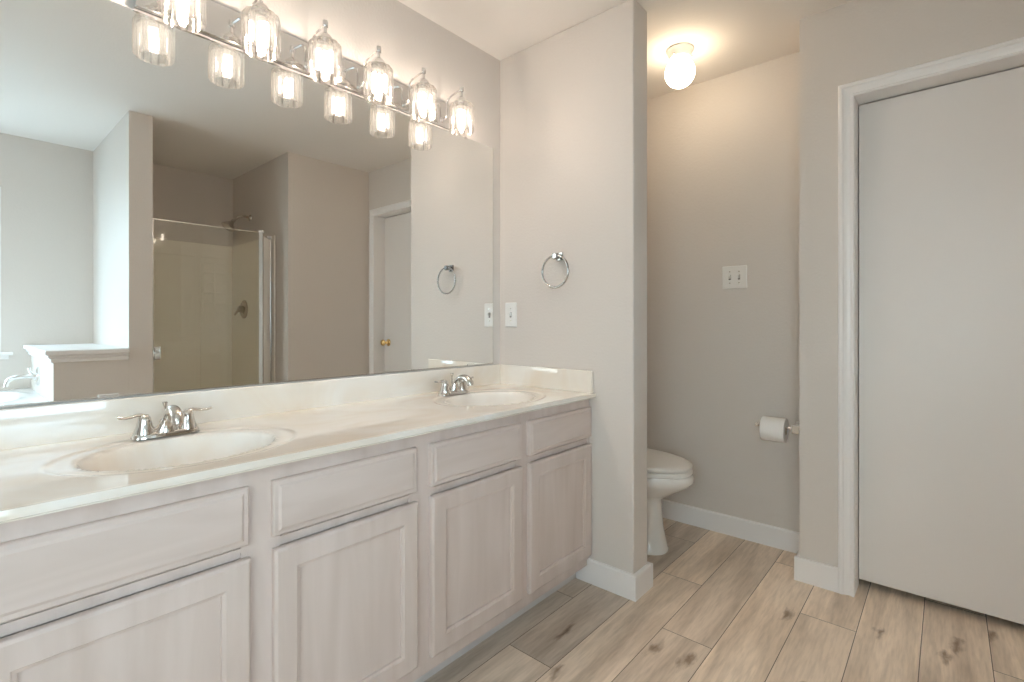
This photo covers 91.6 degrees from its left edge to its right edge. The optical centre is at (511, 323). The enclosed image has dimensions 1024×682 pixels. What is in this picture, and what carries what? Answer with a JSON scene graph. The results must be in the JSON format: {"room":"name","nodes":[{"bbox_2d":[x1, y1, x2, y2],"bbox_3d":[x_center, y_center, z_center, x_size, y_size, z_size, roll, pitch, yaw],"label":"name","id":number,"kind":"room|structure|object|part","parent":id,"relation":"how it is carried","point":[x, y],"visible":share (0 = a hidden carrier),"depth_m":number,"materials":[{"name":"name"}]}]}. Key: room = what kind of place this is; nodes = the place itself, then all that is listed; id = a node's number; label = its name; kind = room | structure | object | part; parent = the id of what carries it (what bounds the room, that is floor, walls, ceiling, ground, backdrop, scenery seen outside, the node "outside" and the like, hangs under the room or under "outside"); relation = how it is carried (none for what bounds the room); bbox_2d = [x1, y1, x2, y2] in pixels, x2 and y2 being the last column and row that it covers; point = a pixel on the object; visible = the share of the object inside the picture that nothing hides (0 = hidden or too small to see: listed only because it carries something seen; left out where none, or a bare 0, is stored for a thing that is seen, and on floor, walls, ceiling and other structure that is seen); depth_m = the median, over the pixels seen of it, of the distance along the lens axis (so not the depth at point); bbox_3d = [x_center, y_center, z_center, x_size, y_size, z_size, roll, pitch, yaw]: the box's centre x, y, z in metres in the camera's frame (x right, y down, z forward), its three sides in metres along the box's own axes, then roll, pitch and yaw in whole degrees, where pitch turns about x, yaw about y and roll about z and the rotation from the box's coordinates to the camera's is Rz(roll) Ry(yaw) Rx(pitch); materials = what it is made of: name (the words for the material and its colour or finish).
{"room":"bathroom","nodes":[
{"label":"bathroom","id":0,"kind":"room"},
{"bbox_2d":[0,0,499,408],"bbox_3d":[-0.830,-0.102,1.719,0.120,2.440,4.232,0,0,41],"label":"wall","id":1,"kind":"structure","parent":0,"point":[409,41],"depth_m":2.08,"materials":[{"name":"white paint"}]},
{"bbox_2d":[0,0,492,406],"bbox_3d":[-0.677,-0.335,1.794,0.009,1.069,1.771,0,0,41],"label":"wall mirror","id":2,"kind":"object","parent":1,"relation":"attached to","point":[181,209],"visible":1,"depth_m":1.50,"materials":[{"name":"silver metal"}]},
{"bbox_2d":[0,364,499,449],"bbox_3d":[-0.664,0.252,1.801,0.018,0.097,1.850,0,0,41],"label":"backsplash","id":3,"kind":"structure","parent":1,"relation":"attached to","point":[20,427],"depth_m":1.52,"materials":[{"name":"stone"}]},
{"bbox_2d":[133,0,467,131],"bbox_3d":[-0.586,-0.907,1.756,0.197,0.188,1.179,0,0,41],"label":"vanity light bar","id":4,"kind":"object","parent":1,"relation":"attached to","point":[208,18],"visible":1,"depth_m":1.68,"materials":[{"name":"silver metal"}]},
{"bbox_3d":[-0.932,-0.938,1.380,0.120,0.114,0.026,0,0,41],"label":"arm","id":5,"kind":"part","parent":4,"relation":"part of","materials":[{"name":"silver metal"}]},
{"bbox_3d":[-0.888,-0.865,1.341,0.025,0.060,0.025,0,0,41],"label":"bulb","id":6,"kind":"part","parent":4,"relation":"part of","materials":[{"name":"white glass"}]},
{"bbox_3d":[-0.798,-0.938,1.534,0.120,0.114,0.026,0,0,41],"label":"arm","id":7,"kind":"part","parent":4,"relation":"part of","materials":[{"name":"silver metal"}]},
{"bbox_2d":[257,10,265,26],"bbox_3d":[-0.753,-0.914,1.495,0.024,0.038,0.024,0,0,41],"label":"socket","id":8,"kind":"object","parent":4,"relation":"attached to","point":[261,14],"depth_m":1.49,"materials":[{"name":"silver metal"}]},
{"bbox_3d":[-0.753,-0.865,1.495,0.025,0.060,0.025,0,0,41],"label":"bulb","id":9,"kind":"part","parent":4,"relation":"part of","materials":[{"name":"white glass"}]},
{"bbox_3d":[-0.663,-0.938,1.687,0.120,0.114,0.026,0,0,41],"label":"arm","id":10,"kind":"part","parent":4,"relation":"part of","materials":[{"name":"silver metal"}]},
{"bbox_2d":[321,40,328,54],"bbox_3d":[-0.619,-0.914,1.648,0.024,0.038,0.024,0,0,41],"label":"socket","id":11,"kind":"object","parent":4,"relation":"attached to","point":[324,43],"depth_m":1.64,"materials":[{"name":"silver metal"}]},
{"bbox_3d":[-0.619,-0.865,1.648,0.025,0.060,0.025,0,0,41],"label":"bulb","id":12,"kind":"part","parent":4,"relation":"part of","materials":[{"name":"white glass"}]},
{"bbox_3d":[-0.528,-0.938,1.841,0.120,0.114,0.026,0,0,41],"label":"arm","id":13,"kind":"part","parent":4,"relation":"part of","materials":[{"name":"silver metal"}]},
{"bbox_2d":[375,64,381,76],"bbox_3d":[-0.484,-0.914,1.802,0.024,0.038,0.024,0,0,41],"label":"socket","id":14,"kind":"object","parent":4,"relation":"attached to","point":[378,67],"depth_m":1.79,"materials":[{"name":"silver metal"}]},
{"bbox_3d":[-0.484,-0.865,1.802,0.025,0.060,0.025,0,0,41],"label":"bulb","id":15,"kind":"part","parent":4,"relation":"part of","materials":[{"name":"white glass"}]},
{"bbox_3d":[-0.393,-0.938,1.996,0.120,0.114,0.026,0,0,41],"label":"arm","id":16,"kind":"part","parent":4,"relation":"part of","materials":[{"name":"silver metal"}]},
{"bbox_2d":[420,84,425,96],"bbox_3d":[-0.349,-0.914,1.957,0.024,0.038,0.024,0,0,41],"label":"socket","id":17,"kind":"object","parent":4,"relation":"attached to","point":[422,86],"depth_m":1.95,"materials":[{"name":"silver metal"}]},
{"bbox_3d":[-0.349,-0.865,1.957,0.025,0.060,0.025,0,0,41],"label":"bulb","id":18,"kind":"part","parent":4,"relation":"part of","materials":[{"name":"white glass"}]},
{"bbox_3d":[-0.259,-0.938,2.149,0.120,0.114,0.026,0,0,41],"label":"arm","id":19,"kind":"part","parent":4,"relation":"part of","materials":[{"name":"silver metal"}]},
{"bbox_2d":[459,102,463,112],"bbox_3d":[-0.214,-0.914,2.110,0.024,0.038,0.024,0,0,41],"label":"socket","id":20,"kind":"object","parent":4,"relation":"attached to","point":[461,104],"depth_m":2.10,"materials":[{"name":"silver metal"}]},
{"bbox_3d":[-0.214,-0.865,2.110,0.025,0.060,0.025,0,0,41],"label":"bulb","id":21,"kind":"part","parent":4,"relation":"part of","materials":[{"name":"white glass"}]},
{"bbox_2d":[500,0,646,573],"bbox_3d":[0.257,-0.102,2.308,0.738,2.440,0.125,0,0,41],"label":"wall partition","id":22,"kind":"structure","parent":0,"point":[573,102],"depth_m":2.15,"materials":[{"name":"white paint"}]},
{"bbox_2d":[505,302,516,326],"bbox_3d":[-0.009,-0.041,2.446,0.074,0.120,0.017,0,0,41],"label":"switch plate","id":23,"kind":"object","parent":22,"relation":"attached to","point":[510,308],"visible":1,"depth_m":2.44,"materials":[{"name":"white plastic"}]},
{"bbox_2d":[542,252,568,287],"bbox_3d":[0.203,-0.238,2.242,0.151,0.164,0.046,0,0,41],"label":"towel ring","id":24,"kind":"object","parent":22,"relation":"attached to","point":[558,256],"visible":1,"depth_m":2.23,"materials":[{"name":"silver metal"}]},
{"bbox_2d":[576,558,652,601],"bbox_3d":[0.263,1.068,2.303,0.755,0.100,0.159,0,0,41],"label":"baseboard","id":25,"kind":"structure","parent":22,"relation":"attached to","point":[625,584],"depth_m":2.07,"materials":[{"name":"white wood"}]},
{"bbox_2d":[397,0,853,99],"bbox_3d":[0.542,-1.362,0.689,3.600,0.080,4.650,0,0,41],"label":"ceiling","id":26,"kind":"structure","parent":0,"point":[726,37],"depth_m":2.20,"materials":[{"name":"white paint"}]},
{"bbox_2d":[665,43,694,88],"bbox_3d":[0.812,-1.231,2.406,0.140,0.182,0.140,0,0,41],"label":"globe light","id":27,"kind":"object","parent":26,"relation":"attached to","point":[680,72],"visible":1,"depth_m":2.36,"materials":[{"name":"white glass"}]},
{"bbox_2d":[647,52,798,531],"bbox_3d":[1.025,-0.102,2.827,1.210,2.440,0.120,0,0,41],"label":"wall","id":28,"kind":"structure","parent":0,"point":[723,151],"depth_m":2.64,"materials":[{"name":"white paint"}]},
{"bbox_2d":[662,499,798,555],"bbox_3d":[0.892,1.068,2.675,1.210,0.100,0.285,0,0,41],"label":"baseboard","id":29,"kind":"structure","parent":28,"relation":"attached to","point":[772,536],"depth_m":2.61,"materials":[{"name":"white wood"}]},
{"bbox_2d":[722,265,746,288],"bbox_3d":[1.167,-0.241,2.612,0.124,0.120,0.017,0,0,41],"label":"switch plate","id":30,"kind":"object","parent":28,"relation":"attached to","point":[733,277],"visible":1,"depth_m":2.61,"materials":[{"name":"white plastic"}]},
{"bbox_2d":[755,422,798,433],"bbox_3d":[1.306,0.500,2.428,0.199,0.040,0.110,0,0,41],"label":"toilet paper holder","id":31,"kind":"object","parent":28,"relation":"attached to","point":[794,428],"visible":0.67,"depth_m":2.34,"materials":[{"name":"silver metal"}]},
{"bbox_3d":[1.269,0.500,2.411,0.167,0.024,0.024,0,0,41],"label":"arm","id":32,"kind":"part","parent":31,"relation":"part of","materials":[{"name":"silver metal"}]},
{"bbox_2d":[759,416,788,442],"bbox_3d":[1.270,0.514,2.410,0.104,0.114,0.114,0,0,41],"label":"toilet paper roll","id":33,"kind":"object","parent":31,"relation":"hanging from","point":[771,428],"visible":0.98,"depth_m":2.38,"materials":[{"name":"white paper"}]},
{"bbox_3d":[1.365,0.500,2.376,0.040,0.040,0.110,0,0,41],"label":"post","id":34,"kind":"part","parent":31,"relation":"part of","materials":[{"name":"silver metal"}]},
{"bbox_2d":[424,518,1023,681],"bbox_3d":[0.542,1.158,0.689,3.600,0.080,4.650,0,0,41],"label":"floor","id":35,"kind":"structure","parent":0,"point":[718,607],"depth_m":1.79,"materials":[{"name":"brown wood"}]},
{"bbox_2d":[0,399,590,681],"bbox_3d":[-0.462,0.720,1.632,0.545,0.796,1.838,0,0,41],"label":"vanity cabinet","id":36,"kind":"object","parent":35,"relation":"on","point":[392,561],"visible":0.92,"depth_m":1.21,"materials":[{"name":"white wood"}]},
{"bbox_3d":[-0.722,0.758,0.942,0.007,0.370,0.319,0,0,41],"label":"door panel","id":37,"kind":"part","parent":36,"relation":"part of","materials":[{"name":"white wood"}]},
{"bbox_3d":[-0.721,0.424,0.937,0.018,0.128,0.424,0,0,41],"label":"drawer","id":38,"kind":"part","parent":36,"relation":"part of","materials":[{"name":"white wood"}]},
{"bbox_3d":[-0.719,0.758,0.940,0.018,0.480,0.426,0,0,41],"label":"door","id":39,"kind":"part","parent":36,"relation":"part of","materials":[{"name":"white wood"}]},
{"bbox_2d":[0,364,595,523],"bbox_3d":[-0.460,0.312,1.622,0.562,0.218,1.850,0,0,41],"label":"countertop","id":40,"kind":"structure","parent":36,"relation":"on","point":[54,458],"depth_m":1.36,"materials":[{"name":"stone"}]},
{"bbox_2d":[116,402,211,439],"bbox_3d":[-0.926,0.256,1.336,0.162,0.087,0.162,0,0,-4],"label":"sink faucet","id":41,"kind":"object","parent":40,"relation":"on","point":[174,421],"visible":1,"depth_m":1.31,"materials":[{"name":"silver metal"}]},
{"bbox_3d":[-0.979,0.243,1.283,0.018,0.014,0.068,0,0,36],"label":"lever","id":42,"kind":"part","parent":41,"relation":"part of","materials":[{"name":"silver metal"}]},
{"bbox_3d":[-0.964,0.264,1.304,0.048,0.050,0.048,0,0,41],"label":"handle","id":43,"kind":"part","parent":41,"relation":"part of","materials":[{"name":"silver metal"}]},
{"bbox_3d":[-0.940,0.251,1.349,0.013,0.076,0.013,0,0,41],"label":"lift rod","id":44,"kind":"part","parent":41,"relation":"part of","materials":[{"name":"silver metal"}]},
{"bbox_3d":[-0.932,0.293,1.341,0.052,0.014,0.154,0,0,41],"label":"plate","id":45,"kind":"part","parent":41,"relation":"part of","materials":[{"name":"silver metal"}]},
{"bbox_3d":[-0.896,0.252,1.310,0.137,0.075,0.065,0,0,41],"label":"spout","id":46,"kind":"part","parent":41,"relation":"part of","materials":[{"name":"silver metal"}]},
{"bbox_3d":[-0.899,0.264,1.378,0.048,0.050,0.048,0,0,41],"label":"handle","id":47,"kind":"part","parent":41,"relation":"part of","materials":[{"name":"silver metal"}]},
{"bbox_3d":[-0.880,0.243,1.396,0.068,0.014,0.018,0,0,-44],"label":"lever","id":48,"kind":"part","parent":41,"relation":"part of","materials":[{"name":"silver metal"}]},
{"bbox_2d":[434,373,473,395],"bbox_3d":[-0.242,0.256,2.116,0.162,0.087,0.162,0,0,-4],"label":"sink faucet","id":49,"kind":"object","parent":40,"relation":"on","point":[459,386],"visible":1,"depth_m":2.08,"materials":[{"name":"silver metal"}]},
{"bbox_3d":[-0.281,0.264,2.084,0.048,0.050,0.048,0,0,41],"label":"handle","id":50,"kind":"part","parent":49,"relation":"part of","materials":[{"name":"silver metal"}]},
{"bbox_3d":[-0.248,0.293,2.121,0.052,0.014,0.154,0,0,41],"label":"plate","id":51,"kind":"part","parent":49,"relation":"part of","materials":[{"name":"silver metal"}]},
{"bbox_3d":[-0.213,0.252,2.090,0.137,0.075,0.065,0,0,41],"label":"spout","id":52,"kind":"part","parent":49,"relation":"part of","materials":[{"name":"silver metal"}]},
{"bbox_3d":[-0.216,0.264,2.158,0.048,0.050,0.048,0,0,41],"label":"handle","id":53,"kind":"part","parent":49,"relation":"part of","materials":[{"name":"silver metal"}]},
{"bbox_3d":[-0.412,0.424,1.289,0.018,0.128,0.408,0,0,41],"label":"drawer","id":54,"kind":"part","parent":36,"relation":"part of","materials":[{"name":"white wood"}]},
{"bbox_3d":[-0.410,0.758,1.292,0.018,0.480,0.410,0,0,41],"label":"door","id":55,"kind":"part","parent":36,"relation":"part of","materials":[{"name":"white wood"}]},
{"bbox_3d":[-0.414,0.758,1.294,0.007,0.370,0.303,0,0,41],"label":"door panel","id":56,"kind":"part","parent":36,"relation":"part of","materials":[{"name":"white wood"}]},
{"bbox_3d":[-0.106,0.424,1.639,0.018,0.128,0.417,0,0,41],"label":"drawer","id":57,"kind":"part","parent":36,"relation":"part of","materials":[{"name":"white wood"}]},
{"bbox_3d":[-0.104,0.758,1.642,0.018,0.480,0.419,0,0,41],"label":"door","id":58,"kind":"part","parent":36,"relation":"part of","materials":[{"name":"white wood"}]},
{"bbox_3d":[-0.107,0.758,1.644,0.007,0.370,0.312,0,0,41],"label":"door panel","id":59,"kind":"part","parent":36,"relation":"part of","materials":[{"name":"white wood"}]},
{"bbox_3d":[0.200,0.424,1.988,0.018,0.128,0.422,0,0,41],"label":"drawer","id":60,"kind":"part","parent":36,"relation":"part of","materials":[{"name":"white wood"}]},
{"bbox_3d":[0.200,0.758,1.989,0.018,0.480,0.420,0,0,41],"label":"door","id":61,"kind":"part","parent":36,"relation":"part of","materials":[{"name":"white wood"}]},
{"bbox_3d":[0.198,0.758,1.993,0.007,0.370,0.317,0,0,41],"label":"door panel","id":62,"kind":"part","parent":36,"relation":"part of","materials":[{"name":"white wood"}]},
{"bbox_2d":[647,448,693,554],"bbox_3d":[0.551,0.751,2.601,0.794,0.734,0.490,0,0,41],"label":"toilet","id":63,"kind":"object","parent":35,"relation":"on","point":[668,474],"visible":0.24,"depth_m":2.39,"materials":[{"name":"white ceramic"}]},
{"bbox_3d":[0.639,0.711,2.524,0.542,0.022,0.374,0,0,41],"label":"seat","id":64,"kind":"part","parent":63,"relation":"part of","materials":[{"name":"white plastic"}]},
{"bbox_3d":[0.639,0.685,2.524,0.542,0.027,0.376,0,0,41],"label":"lid","id":65,"kind":"part","parent":63,"relation":"part of","materials":[{"name":"white plastic"}]},
{"bbox_2d":[799,0,1023,566],"bbox_3d":[1.838,-0.102,2.130,0.931,2.440,0.713,0,0,41],"label":"wall","id":66,"kind":"structure","parent":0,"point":[856,40],"depth_m":2.10,"materials":[{"name":"white paint"}]},
{"bbox_2d":[794,556,837,592],"bbox_3d":[1.295,1.068,2.120,0.161,0.100,0.017,0,0,41],"label":"baseboard","id":67,"kind":"structure","parent":66,"relation":"attached to","point":[818,574],"depth_m":2.11,"materials":[{"name":"white wood"}]},
{"bbox_2d":[838,37,1023,596],"bbox_3d":[1.679,0.067,1.866,0.752,2.101,0.144,0,0,41],"label":"door frame","id":68,"kind":"structure","parent":66,"relation":"attached to","point":[847,93],"depth_m":2.04,"materials":[{"name":"white wood"}]},
{"bbox_2d":[859,67,1023,624],"bbox_3d":[1.720,0.081,1.913,0.634,2.006,0.183,0,0,41],"label":"closet door","id":69,"kind":"structure","parent":68,"relation":"in","point":[941,169],"depth_m":1.93,"materials":[{"name":"white painted wood"}]}
]}

